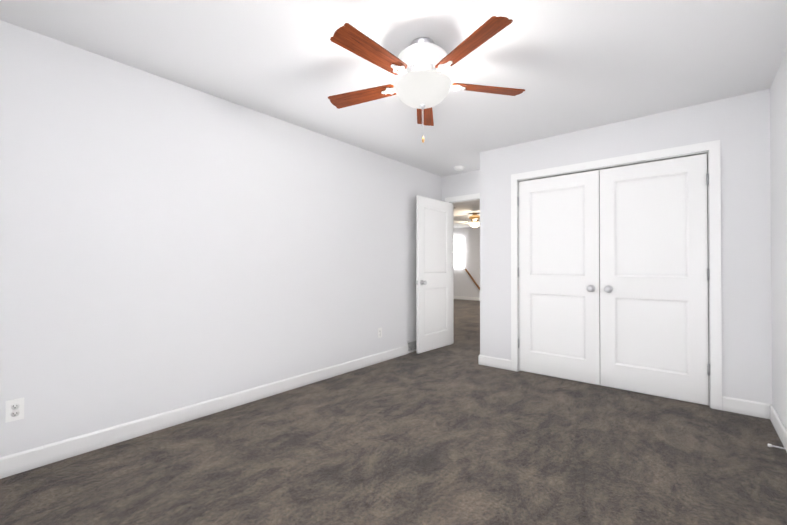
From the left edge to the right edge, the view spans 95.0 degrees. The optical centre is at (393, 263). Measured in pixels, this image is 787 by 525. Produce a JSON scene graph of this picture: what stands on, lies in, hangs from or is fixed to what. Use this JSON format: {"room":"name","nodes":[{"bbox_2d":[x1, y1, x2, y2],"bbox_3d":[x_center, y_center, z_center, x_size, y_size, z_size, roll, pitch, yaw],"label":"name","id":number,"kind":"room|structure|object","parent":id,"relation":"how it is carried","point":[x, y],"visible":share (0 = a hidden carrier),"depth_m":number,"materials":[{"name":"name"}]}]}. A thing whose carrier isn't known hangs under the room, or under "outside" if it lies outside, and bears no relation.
{"room":"empty bedroom","nodes":[
{"label":"empty bedroom","id":0,"kind":"room"},
{"bbox_2d":[0,20,440,456],"bbox_3d":[-0.973,-0.071,3.346,0.100,2.440,5.330,0,-1,40],"label":"wall","id":1,"kind":"structure","parent":0,"point":[166,245],"depth_m":2.53,"materials":[{"name":"white paint"}]},
{"bbox_2d":[5,398,23,422],"bbox_3d":[-2.054,0.794,1.956,0.008,0.115,0.070,0,-1,40],"label":"electrical outlet","id":2,"kind":"object","parent":1,"relation":"attached to","point":[14,409],"visible":1,"depth_m":1.95,"materials":[{"name":"white plastic"}]},
{"bbox_2d":[0,345,407,478],"bbox_3d":[-1.195,1.092,2.982,0.013,0.110,4.300,0,-1,40],"label":"baseboard","id":3,"kind":"structure","parent":1,"relation":"attached to","point":[23,461],"depth_m":2.49,"materials":[{"name":"paint"}]},
{"bbox_2d":[378,327,381,337],"bbox_3d":[-0.159,0.811,4.236,0.008,0.115,0.070,0,-1,40],"label":"electrical outlet","id":4,"kind":"object","parent":1,"relation":"attached to","point":[379,332],"visible":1,"depth_m":4.23,"materials":[{"name":"white plastic"}]},
{"bbox_2d":[407,339,415,352],"bbox_3d":[0.261,1.076,4.737,0.009,0.143,0.252,0,-1,40],"label":"air vent","id":5,"kind":"object","parent":1,"relation":"in","point":[411,344],"visible":0.65,"depth_m":4.71,"materials":[{"name":"white metal"}]},
{"bbox_2d":[0,343,786,524],"bbox_3d":[0.326,1.181,2.257,3.480,0.080,5.330,0,-1,40],"label":"floor carpet","id":6,"kind":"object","parent":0,"point":[454,434],"visible":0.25,"depth_m":2.07,"materials":[{"name":"carpet"}]},
{"bbox_2d":[0,0,786,227],"bbox_3d":[0.594,-1.309,6.195,8.080,0.080,11.700,0,-1,40],"label":"ceiling","id":7,"kind":"structure","parent":0,"point":[568,66],"depth_m":2.26,"materials":[{"name":"white paint"}]},
{"bbox_2d":[328,16,524,142],"bbox_3d":[0.141,-1.006,2.109,1.240,0.588,1.204,0,-1,40],"label":"ceiling fan","id":8,"kind":"object","parent":7,"relation":"hanging from","point":[423,85],"visible":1,"depth_m":2.01,"materials":[{"name":"brown wood"}]},
{"bbox_2d":[454,166,463,170],"bbox_3d":[0.867,-1.260,4.771,0.132,0.041,0.132,0,-1,40],"label":"smoke detector","id":9,"kind":"object","parent":7,"relation":"attached to","point":[458,168],"visible":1,"depth_m":4.73,"materials":[{"name":"white plastic"}]},
{"bbox_2d":[453,213,479,227],"bbox_3d":[2.046,-1.064,8.943,1.168,0.369,1.163,0,-1,40],"label":"fan","id":10,"kind":"object","parent":7,"relation":"hanging from","point":[474,218],"visible":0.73,"depth_m":8.86,"materials":[{"name":"white"}]},
{"bbox_2d":[441,170,479,201],"bbox_3d":[1.998,-0.064,4.277,3.280,2.440,0.100,0,-1,40],"label":"wall","id":11,"kind":"structure","parent":0,"point":[461,184],"depth_m":5.09,"materials":[{"name":"white paint"}]},
{"bbox_2d":[415,196,451,353],"bbox_3d":[0.555,0.140,4.905,0.167,2.018,0.776,0,-1,40],"label":"bedroom door","id":12,"kind":"structure","parent":11,"relation":"in","point":[433,282],"depth_m":4.85,"materials":[{"name":"paint"}]},
{"bbox_2d":[445,193,479,343],"bbox_3d":[1.123,0.103,4.992,0.881,2.118,0.117,0,-1,40],"label":"door frame","id":13,"kind":"structure","parent":11,"relation":"attached to","point":[464,198],"depth_m":5.24,"materials":[{"name":"paint"}]},
{"bbox_2d":[453,226,479,296],"bbox_3d":[3.540,-0.011,11.278,5.900,2.440,0.100,0,-1,40],"label":"wall","id":14,"kind":"structure","parent":0,"point":[468,238],"depth_m":12.09,"materials":[{"name":"white paint"}]},
{"bbox_2d":[453,239,458,265],"bbox_3d":[1.997,-0.379,12.538,0.680,0.925,0.120,0,-1,40],"label":"window","id":15,"kind":"structure","parent":14,"relation":"in","point":[455,247],"depth_m":12.46,"materials":[{"name":"glass"}]},
{"bbox_2d":[454,296,479,300],"bbox_3d":[3.515,1.153,11.216,5.870,0.110,0.013,0,-1,40],"label":"baseboard","id":16,"kind":"structure","parent":14,"relation":"attached to","point":[467,298],"depth_m":12.07,"materials":[{"name":"paint"}]},
{"bbox_2d":[465,269,479,289],"bbox_3d":[2.718,0.664,11.827,0.811,0.993,0.104,0,-1,40],"label":"handrail","id":17,"kind":"object","parent":14,"relation":"attached to","point":[471,277],"visible":0.54,"depth_m":11.86,"materials":[{"name":"brown wood"}]},
{"bbox_2d":[480,89,771,403],"bbox_3d":[2.111,-0.068,3.670,2.330,2.440,0.690,0,-1,40],"label":"wall","id":18,"kind":"structure","parent":0,"point":[738,127],"depth_m":2.83,"materials":[{"name":"white paint"}]},
{"bbox_2d":[478,355,510,369],"bbox_3d":[1.137,1.099,4.012,0.364,0.110,0.013,0,-1,40],"label":"baseboard","id":19,"kind":"structure","parent":18,"relation":"attached to","point":[490,361],"depth_m":4.01,"materials":[{"name":"paint"}]},
{"bbox_2d":[517,170,599,384],"bbox_3d":[1.622,0.130,3.613,0.772,2.018,0.101,0,-1,40],"label":"closet door","id":20,"kind":"structure","parent":18,"relation":"in","point":[559,276],"depth_m":3.60,"materials":[{"name":"paint"}]},
{"bbox_2d":[511,140,721,409],"bbox_3d":[1.955,0.091,3.403,1.682,2.118,0.117,0,-1,40],"label":"trim","id":21,"kind":"structure","parent":18,"relation":"attached to","point":[711,149],"depth_m":2.91,"materials":[{"name":"paint"}]},
{"bbox_2d":[600,154,709,404],"bbox_3d":[2.220,0.127,3.116,0.772,2.018,0.101,0,-1,40],"label":"closet door","id":22,"kind":"structure","parent":18,"relation":"in","point":[654,274],"depth_m":3.11,"materials":[{"name":"paint"}]},
{"bbox_2d":[770,50,786,428],"bbox_3d":[1.626,-0.087,1.186,0.100,2.440,5.330,0,-1,40],"label":"wall","id":23,"kind":"structure","parent":0,"point":[778,132],"depth_m":2.40,"materials":[{"name":"white paint"}]},
{"bbox_2d":[764,403,786,451],"bbox_3d":[1.361,1.076,0.948,0.013,0.110,4.440,0,-1,40],"label":"baseboard","id":24,"kind":"structure","parent":23,"relation":"attached to","point":[770,413],"depth_m":2.45,"materials":[{"name":"paint"}]},
{"bbox_2d":[768,444,786,449],"bbox_3d":[2.267,1.080,2.120,0.094,0.026,0.026,0,-1,40],"label":"door stop","id":25,"kind":"object","parent":24,"relation":"attached to","point":[770,445],"visible":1,"depth_m":2.12,"materials":[{"name":"white metal"}]},
{"label":"outside","id":26,"kind":"structure","parent":0,"visible":0},
{"bbox_2d":[454,299,479,346],"bbox_3d":[1.536,1.231,8.858,6.100,0.080,6.370,0,-1,40],"label":"floor","id":27,"kind":"structure","parent":26,"point":[467,322],"depth_m":7.22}
]}

